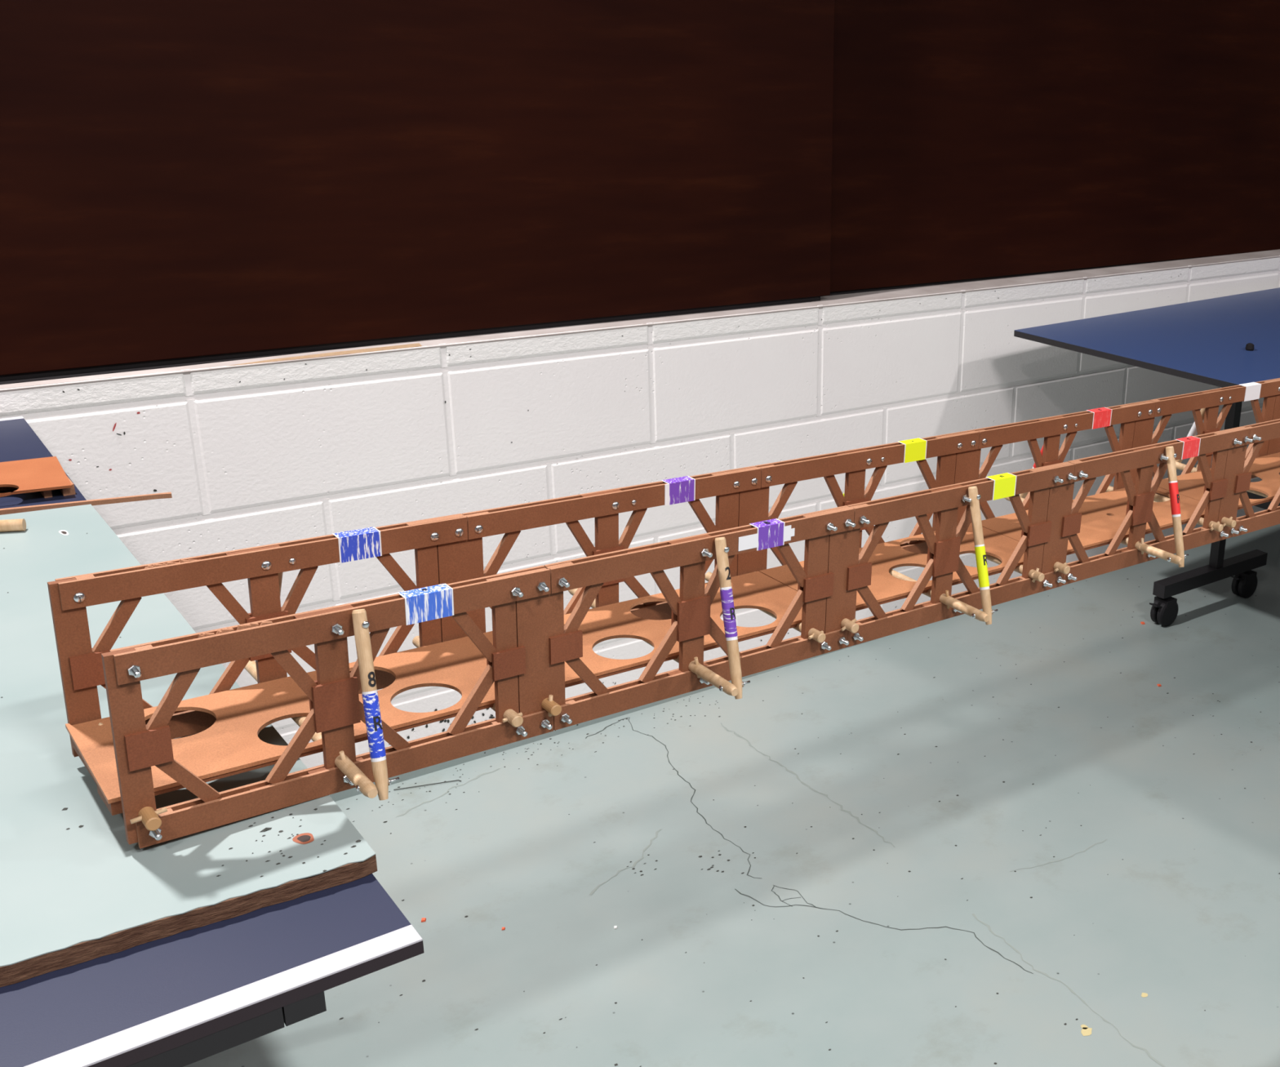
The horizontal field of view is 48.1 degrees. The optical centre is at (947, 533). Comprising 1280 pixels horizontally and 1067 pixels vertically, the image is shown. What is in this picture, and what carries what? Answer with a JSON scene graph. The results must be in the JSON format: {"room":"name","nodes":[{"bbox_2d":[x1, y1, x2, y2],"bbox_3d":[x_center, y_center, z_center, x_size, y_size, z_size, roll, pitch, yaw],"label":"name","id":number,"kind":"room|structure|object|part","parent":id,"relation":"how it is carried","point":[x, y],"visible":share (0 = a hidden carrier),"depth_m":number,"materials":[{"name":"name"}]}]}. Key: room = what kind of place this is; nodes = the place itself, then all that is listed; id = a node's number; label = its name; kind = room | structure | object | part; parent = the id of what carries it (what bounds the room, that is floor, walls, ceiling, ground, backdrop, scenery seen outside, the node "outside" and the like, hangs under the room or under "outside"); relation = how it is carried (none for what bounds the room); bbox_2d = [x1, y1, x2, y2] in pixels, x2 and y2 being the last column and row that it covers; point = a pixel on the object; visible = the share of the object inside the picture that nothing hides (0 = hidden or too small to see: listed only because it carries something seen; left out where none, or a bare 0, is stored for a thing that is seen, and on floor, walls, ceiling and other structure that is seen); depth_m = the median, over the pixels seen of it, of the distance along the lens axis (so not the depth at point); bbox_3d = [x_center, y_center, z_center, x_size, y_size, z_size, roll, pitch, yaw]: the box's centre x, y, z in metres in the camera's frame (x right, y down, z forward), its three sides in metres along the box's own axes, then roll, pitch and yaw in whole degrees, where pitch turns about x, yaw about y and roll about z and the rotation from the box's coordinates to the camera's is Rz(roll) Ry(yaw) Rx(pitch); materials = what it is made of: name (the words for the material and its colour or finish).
{"room":"workshop","nodes":[
{"label":"workshop","id":0,"kind":"room"},
{"bbox_2d":[0,255,1279,768],"bbox_3d":[-0.350,-0.177,3.114,11.470,0.886,0.302,-14,25,-39],"label":"wall","id":1,"kind":"structure","parent":0,"point":[259,455],"depth_m":2.57,"materials":[{"name":"white brick"}]},
{"bbox_2d":[329,635,888,801],"bbox_3d":[-0.449,0.304,3.001,11.000,0.026,0.005,-14,25,-39],"label":"baseboard","id":2,"kind":"structure","parent":1,"relation":"attached to","point":[349,793],"depth_m":2.67,"materials":[{"name":"paint"}]},
{"bbox_2d":[0,249,1279,392],"bbox_3d":[-0.509,-0.476,2.841,11.000,0.023,0.291,-14,25,-39],"label":"trim","id":3,"kind":"structure","parent":1,"relation":"attached to","point":[926,290],"depth_m":2.69,"materials":[{"name":"paint"}]},
{"bbox_2d":[183,524,1279,1066],"bbox_3d":[1.750,1.292,0.672,11.000,0.100,7.300,-14,25,-39],"label":"floor","id":4,"kind":"structure","parent":0,"point":[1175,929],"depth_m":2.33,"materials":[{"name":"paint"}]},
{"bbox_2d":[0,416,424,1066],"bbox_3d":[-1.335,0.524,1.140,1.475,0.770,1.528,-14,25,-39],"label":"table","id":5,"kind":"object","parent":4,"relation":"on","point":[181,999],"depth_m":0.84,"materials":[{"name":"blue painted wood"},{"name":"white paint"},{"name":"black steel"}]},
{"bbox_2d":[0,456,75,497],"bbox_3d":[-1.300,-0.029,1.552,0.531,0.016,0.144,-11,24,-34],"label":"deck offcut","id":6,"kind":"object","parent":5,"relation":"on","point":[46,474],"visible":1,"depth_m":1.67,"materials":[{"name":"brown wood"}]},
{"bbox_3d":[-1.196,-0.004,1.507,0.610,0.006,0.018,-10,23,-32],"label":"hardboard strip","id":7,"kind":"part","parent":5,"relation":"part of","materials":[{"name":"brown wood"}]},
{"bbox_2d":[0,504,377,986],"bbox_3d":[-1.286,0.217,0.856,1.465,0.014,1.058,-14,25,-39],"label":"board","id":8,"kind":"object","parent":5,"relation":"on","point":[76,895],"visible":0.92,"depth_m":0.96,"materials":[{"name":"green paint"}]},
{"bbox_2d":[0,518,26,532],"bbox_3d":[-1.154,0.000,1.447,0.316,0.013,0.013,-4,20,-18],"label":"wooden dowel","id":9,"kind":"object","parent":8,"relation":"on","point":[8,525],"visible":1,"depth_m":1.49,"materials":[{"name":"brown wood"}]},
{"bbox_2d":[0,533,391,876],"bbox_3d":[-0.778,0.126,1.156,0.321,0.002,0.859,-14,25,-39],"label":"debris","id":10,"kind":"object","parent":8,"relation":"on","point":[64,808],"visible":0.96,"depth_m":0.96,"materials":[{"name":"grey"}]},
{"bbox_2d":[47,377,1279,848],"bbox_3d":[0.208,-0.067,1.683,2.216,0.196,0.290,-15,26,-40],"label":"bridge","id":11,"kind":"object","parent":8,"relation":"on","point":[535,648],"visible":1,"depth_m":1.19,"materials":[{"name":"brown wood"}]},
{"bbox_3d":[-0.642,0.099,1.015,0.025,0.139,0.008,-14,25,-39],"label":"post","id":12,"kind":"part","parent":11,"relation":"part of","materials":[{"name":"brown wood"}]},
{"bbox_3d":[-0.633,0.101,1.018,0.027,0.026,0.003,-15,26,-41],"label":"gusset plate","id":13,"kind":"part","parent":11,"relation":"part of","materials":[{"name":"brown wood"}]},
{"bbox_3d":[-0.542,0.142,0.913,0.023,0.139,0.008,-14,25,-39],"label":"post","id":14,"kind":"part","parent":11,"relation":"part of","materials":[{"name":"brown wood"}]},
{"bbox_3d":[-0.532,0.143,0.917,0.027,0.026,0.003,-15,26,-41],"label":"gusset plate","id":15,"kind":"part","parent":11,"relation":"part of","materials":[{"name":"brown wood"}]},
{"bbox_3d":[-0.546,0.079,1.105,0.025,0.136,0.008,-14,25,-39],"label":"post","id":16,"kind":"part","parent":11,"relation":"part of","materials":[{"name":"brown wood"}]},
{"bbox_3d":[-0.543,0.082,1.102,0.032,0.037,0.004,-15,26,-41],"label":"gusset plate","id":17,"kind":"part","parent":11,"relation":"part of","materials":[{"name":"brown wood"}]},
{"bbox_3d":[-0.493,0.136,1.077,0.316,0.015,0.140,-14,25,-39],"label":"deck panel","id":18,"kind":"part","parent":11,"relation":"part of","materials":[{"name":"brown wood"}]},
{"bbox_3d":[-0.450,0.122,1.005,0.032,0.037,0.004,-15,26,-41],"label":"gusset plate","id":19,"kind":"part","parent":11,"relation":"part of","materials":[{"name":"brown wood"}]},
{"bbox_3d":[-0.446,0.121,1.002,0.025,0.136,0.008,-14,25,-39],"label":"post","id":20,"kind":"part","parent":11,"relation":"part of","materials":[{"name":"brown wood"}]},
{"bbox_3d":[-0.444,0.124,0.999,0.032,0.037,0.004,-15,26,-41],"label":"gusset plate","id":21,"kind":"part","parent":11,"relation":"part of","materials":[{"name":"brown wood"}]},
{"bbox_3d":[-0.450,0.057,1.192,0.021,0.136,0.008,-14,25,-39],"label":"post","id":22,"kind":"part","parent":11,"relation":"part of","materials":[{"name":"brown wood"}]},
{"bbox_3d":[-0.428,0.052,1.212,0.044,0.137,0.008,-15,26,-41],"label":"splice plate","id":23,"kind":"part","parent":11,"relation":"part of","materials":[{"name":"brown wood"}]},
{"bbox_3d":[-0.353,0.100,1.093,0.027,0.024,0.003,-15,26,-41],"label":"gusset plate","id":24,"kind":"part","parent":11,"relation":"part of","materials":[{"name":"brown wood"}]},
{"bbox_3d":[-0.350,0.100,1.089,0.021,0.136,0.008,-14,25,-39],"label":"post","id":25,"kind":"part","parent":11,"relation":"part of","materials":[{"name":"brown wood"}]},
{"bbox_3d":[-0.347,0.102,1.087,0.027,0.024,0.003,-15,26,-41],"label":"gusset plate","id":26,"kind":"part","parent":11,"relation":"part of","materials":[{"name":"brown wood"}]},
{"bbox_3d":[-0.329,0.095,1.109,0.044,0.137,0.008,-15,26,-41],"label":"splice plate","id":27,"kind":"part","parent":11,"relation":"part of","materials":[{"name":"brown wood"}]},
{"bbox_3d":[-0.311,0.092,1.119,0.029,0.024,0.003,-15,26,-41],"label":"gusset plate","id":28,"kind":"part","parent":11,"relation":"part of","materials":[{"name":"brown wood"}]},
{"bbox_3d":[-0.324,0.028,1.307,0.026,0.136,0.008,-14,25,-39],"label":"post","id":29,"kind":"part","parent":11,"relation":"part of","materials":[{"name":"brown wood"}]},
{"bbox_3d":[-0.321,0.031,1.304,0.033,0.037,0.004,-14,25,-39],"label":"gusset plate","id":30,"kind":"part","parent":11,"relation":"part of","materials":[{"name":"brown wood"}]},
{"bbox_3d":[-0.266,0.084,1.284,0.312,0.014,0.138,-14,25,-39],"label":"deck panel","id":31,"kind":"part","parent":11,"relation":"part of","materials":[{"name":"brown wood"}]},
{"bbox_3d":[-0.228,0.071,1.207,0.033,0.037,0.004,-15,26,-41],"label":"gusset plate","id":32,"kind":"part","parent":11,"relation":"part of","materials":[{"name":"brown wood"}]},
{"bbox_3d":[-0.224,0.071,1.204,0.026,0.136,0.008,-14,25,-39],"label":"post","id":33,"kind":"part","parent":11,"relation":"part of","materials":[{"name":"brown wood"}]},
{"bbox_3d":[-0.222,0.074,1.201,0.033,0.037,0.004,-15,26,-41],"label":"gusset plate","id":34,"kind":"part","parent":11,"relation":"part of","materials":[{"name":"brown wood"}]},
{"bbox_3d":[-0.225,0.005,1.397,0.028,0.136,0.008,-14,25,-39],"label":"post","id":35,"kind":"part","parent":11,"relation":"part of","materials":[{"name":"brown wood"}]},
{"bbox_3d":[-0.202,0.000,1.417,0.040,0.137,0.008,-15,26,-41],"label":"splice plate","id":36,"kind":"part","parent":11,"relation":"part of","materials":[{"name":"brown wood"}]},
{"bbox_3d":[-0.127,0.048,1.298,0.034,0.024,0.003,-15,26,-41],"label":"gusset plate","id":37,"kind":"part","parent":11,"relation":"part of","materials":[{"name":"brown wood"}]},
{"bbox_3d":[-0.125,0.048,1.294,0.028,0.136,0.008,-14,25,-39],"label":"post","id":38,"kind":"part","parent":11,"relation":"part of","materials":[{"name":"brown wood"}]},
{"bbox_3d":[-0.121,0.050,1.292,0.034,0.024,0.003,-15,26,-41],"label":"gusset plate","id":39,"kind":"part","parent":11,"relation":"part of","materials":[{"name":"brown wood"}]},
{"bbox_3d":[-0.102,0.043,1.314,0.040,0.137,0.008,-15,26,-41],"label":"splice plate","id":40,"kind":"part","parent":11,"relation":"part of","materials":[{"name":"brown wood"}]},
{"bbox_3d":[-0.103,-0.022,1.506,0.027,0.136,0.008,-14,25,-39],"label":"post","id":41,"kind":"part","parent":11,"relation":"part of","materials":[{"name":"brown wood"}]},
{"bbox_3d":[-0.101,-0.020,1.502,0.034,0.037,0.004,-15,26,-40],"label":"gusset plate","id":42,"kind":"part","parent":11,"relation":"part of","materials":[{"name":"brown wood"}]},
{"bbox_3d":[-0.085,0.041,1.323,0.029,0.024,0.003,-15,26,-41],"label":"gusset plate","id":43,"kind":"part","parent":11,"relation":"part of","materials":[{"name":"brown wood"}]},
{"bbox_3d":[-0.040,0.032,1.487,0.310,0.013,0.137,-14,25,-39],"label":"deck panel","id":44,"kind":"part","parent":11,"relation":"part of","materials":[{"name":"brown wood"}]},
{"bbox_3d":[-0.007,0.021,1.406,0.035,0.037,0.004,-15,26,-40],"label":"gusset plate","id":45,"kind":"part","parent":11,"relation":"part of","materials":[{"name":"brown wood"}]},
{"bbox_3d":[-0.004,-0.045,1.594,0.028,0.136,0.008,-14,25,-39],"label":"post","id":46,"kind":"part","parent":11,"relation":"part of","materials":[{"name":"brown wood"}]},
{"bbox_3d":[-0.004,0.020,1.403,0.027,0.136,0.008,-14,25,-39],"label":"post","id":47,"kind":"part","parent":11,"relation":"part of","materials":[{"name":"brown wood"}]},
{"bbox_3d":[-0.001,0.023,1.400,0.034,0.037,0.004,-15,26,-40],"label":"gusset plate","id":48,"kind":"part","parent":11,"relation":"part of","materials":[{"name":"brown wood"}]},
{"bbox_3d":[0.019,-0.051,1.615,0.042,0.136,0.008,-15,26,-40],"label":"splice plate","id":49,"kind":"part","parent":11,"relation":"part of","materials":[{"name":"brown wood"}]},
{"bbox_3d":[0.095,-0.003,1.491,0.028,0.136,0.008,-14,25,-39],"label":"post","id":50,"kind":"part","parent":11,"relation":"part of","materials":[{"name":"brown wood"}]},
{"bbox_3d":[0.099,0.000,1.489,0.034,0.024,0.003,-15,26,-40],"label":"gusset plate","id":51,"kind":"part","parent":11,"relation":"part of","materials":[{"name":"brown wood"}]},
{"bbox_3d":[0.125,-0.075,1.710,0.027,0.136,0.008,-14,25,-39],"label":"post","id":52,"kind":"part","parent":11,"relation":"part of","materials":[{"name":"brown wood"}]},
{"bbox_3d":[0.127,-0.072,1.706,0.034,0.037,0.004,-15,26,-40],"label":"gusset plate","id":53,"kind":"part","parent":11,"relation":"part of","materials":[{"name":"brown wood"}]},
{"bbox_3d":[0.119,-0.008,1.512,0.043,0.136,0.008,-14,25,-39],"label":"splice plate","id":54,"kind":"part","parent":11,"relation":"part of","materials":[{"name":"brown wood"}]},
{"bbox_3d":[0.137,-0.010,1.522,0.029,0.024,0.003,-15,26,-40],"label":"gusset plate","id":55,"kind":"part","parent":11,"relation":"part of","materials":[{"name":"brown wood"}]},
{"bbox_3d":[0.191,-0.021,1.693,0.322,0.012,0.136,-14,25,-39],"label":"deck panel","id":56,"kind":"part","parent":11,"relation":"part of","materials":[{"name":"brown wood"}]},
{"bbox_3d":[0.231,-0.100,1.803,0.025,0.136,0.008,-14,25,-39],"label":"post","id":57,"kind":"part","parent":11,"relation":"part of","materials":[{"name":"brown wood"}]},
{"bbox_3d":[0.221,-0.032,1.610,0.034,0.037,0.004,-15,26,-40],"label":"gusset plate","id":58,"kind":"part","parent":11,"relation":"part of","materials":[{"name":"brown wood"}]},
{"bbox_3d":[0.225,-0.032,1.607,0.027,0.136,0.008,-14,25,-39],"label":"post","id":59,"kind":"part","parent":11,"relation":"part of","materials":[{"name":"brown wood"}]},
{"bbox_3d":[0.253,-0.105,1.823,0.043,0.136,0.008,-14,25,-39],"label":"splice plate","id":60,"kind":"part","parent":11,"relation":"part of","materials":[{"name":"brown wood"}]},
{"bbox_3d":[0.227,-0.029,1.604,0.034,0.037,0.004,-15,26,-40],"label":"gusset plate","id":61,"kind":"part","parent":11,"relation":"part of","materials":[{"name":"brown wood"}]},
{"bbox_3d":[0.362,-0.130,1.919,0.027,0.136,0.008,-14,25,-39],"label":"post","id":62,"kind":"part","parent":11,"relation":"part of","materials":[{"name":"brown wood"}]},
{"bbox_3d":[0.364,-0.127,1.916,0.034,0.037,0.003,-15,26,-40],"label":"gusset plate","id":63,"kind":"part","parent":11,"relation":"part of","materials":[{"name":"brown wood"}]},
{"bbox_3d":[0.330,-0.057,1.700,0.025,0.136,0.008,-14,25,-39],"label":"post","id":64,"kind":"part","parent":11,"relation":"part of","materials":[{"name":"brown wood"}]},
{"bbox_3d":[0.334,-0.055,1.698,0.031,0.023,0.003,-15,26,-40],"label":"gusset plate","id":65,"kind":"part","parent":11,"relation":"part of","materials":[{"name":"brown wood"}]},
{"bbox_3d":[0.425,-0.075,1.900,0.315,0.011,0.134,-14,25,-39],"label":"deck panel","id":66,"kind":"part","parent":11,"relation":"part of","materials":[{"name":"brown wood"}]},
{"bbox_3d":[0.353,-0.062,1.720,0.043,0.136,0.008,-14,25,-39],"label":"splice plate","id":67,"kind":"part","parent":11,"relation":"part of","materials":[{"name":"brown wood"}]},
{"bbox_3d":[0.371,-0.064,1.730,0.029,0.024,0.003,-15,26,-40],"label":"gusset plate","id":68,"kind":"part","parent":11,"relation":"part of","materials":[{"name":"brown wood"}]},
{"bbox_3d":[0.463,-0.154,2.007,0.025,0.136,0.008,-14,25,-39],"label":"post","id":69,"kind":"part","parent":11,"relation":"part of","materials":[{"name":"brown wood"}]},
{"bbox_3d":[0.486,-0.159,2.027,0.044,0.136,0.008,-14,25,-39],"label":"splice plate","id":70,"kind":"part","parent":11,"relation":"part of","materials":[{"name":"brown wood"}]},
{"bbox_3d":[-0.881,0.405,0.451,1.294,0.015,0.032,-14,25,-39],"label":"apron rail","id":71,"kind":"part","parent":5,"relation":"part of","materials":[{"name":"black metal"}]},
{"bbox_2d":[393,779,461,790],"bbox_3d":[-0.954,0.460,2.526,0.116,0.002,0.006,-5,21,-20],"label":"wire","id":72,"kind":"object","parent":4,"relation":"on","point":[455,780],"visible":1,"depth_m":2.52,"materials":[{"name":"grey"}]},
{"bbox_2d":[339,580,1279,1066],"bbox_3d":[0.120,0.527,2.481,2.686,0.001,1.587,-14,25,-39],"label":"debris","id":73,"kind":"object","parent":4,"relation":"on","point":[995,1063],"visible":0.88,"depth_m":2.44,"materials":[{"name":"grey"}]},
{"bbox_2d":[1013,287,1279,626],"bbox_3d":[1.169,-0.063,3.174,1.509,0.744,1.657,-14,25,-39],"label":"table","id":74,"kind":"object","parent":4,"relation":"on","point":[1234,340],"visible":0.97,"depth_m":3.16,"materials":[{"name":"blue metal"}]},
{"bbox_3d":[0.510,0.175,3.361,0.028,0.014,0.024,-14,25,-39],"label":"brake lever","id":75,"kind":"part","parent":74,"relation":"part of","materials":[{"name":"black rubber"}]},
{"bbox_3d":[0.691,-0.203,3.381,0.025,0.602,0.025,-14,25,-39],"label":"leg","id":76,"kind":"part","parent":74,"relation":"part of","materials":[{"name":"black metal"}]},
{"bbox_3d":[0.751,0.115,3.563,0.028,0.014,0.024,-14,25,-39],"label":"brake lever","id":77,"kind":"part","parent":74,"relation":"part of","materials":[{"name":"black rubber"}]},
{"bbox_3d":[0.653,-0.405,2.977,0.019,0.015,0.019,-14,25,-39],"label":"knob","id":78,"kind":"part","parent":74,"relation":"part of","materials":[{"name":"black plastic"}]},
{"bbox_3d":[-0.499,-1.669,2.476,11.000,2.510,0.175,-14,25,-39],"label":"wall","id":79,"kind":"structure","parent":0,"visible":0},
{"bbox_2d":[0,0,834,384],"bbox_3d":[-2.362,-1.140,0.716,5.736,2.501,0.050,-14,25,-39],"label":"wall panel","id":80,"kind":"object","parent":79,"relation":"attached to","point":[183,183],"visible":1,"depth_m":2.27,"materials":[{"name":"brown wood"}]},
{"bbox_2d":[822,0,1279,296],"bbox_3d":[1.735,-2.181,4.208,5.218,2.502,0.035,-14,25,-39],"label":"wall panel","id":81,"kind":"object","parent":79,"relation":"attached to","point":[973,140],"visible":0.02,"depth_m":3.27,"materials":[{"name":"brown wood"}]}
]}

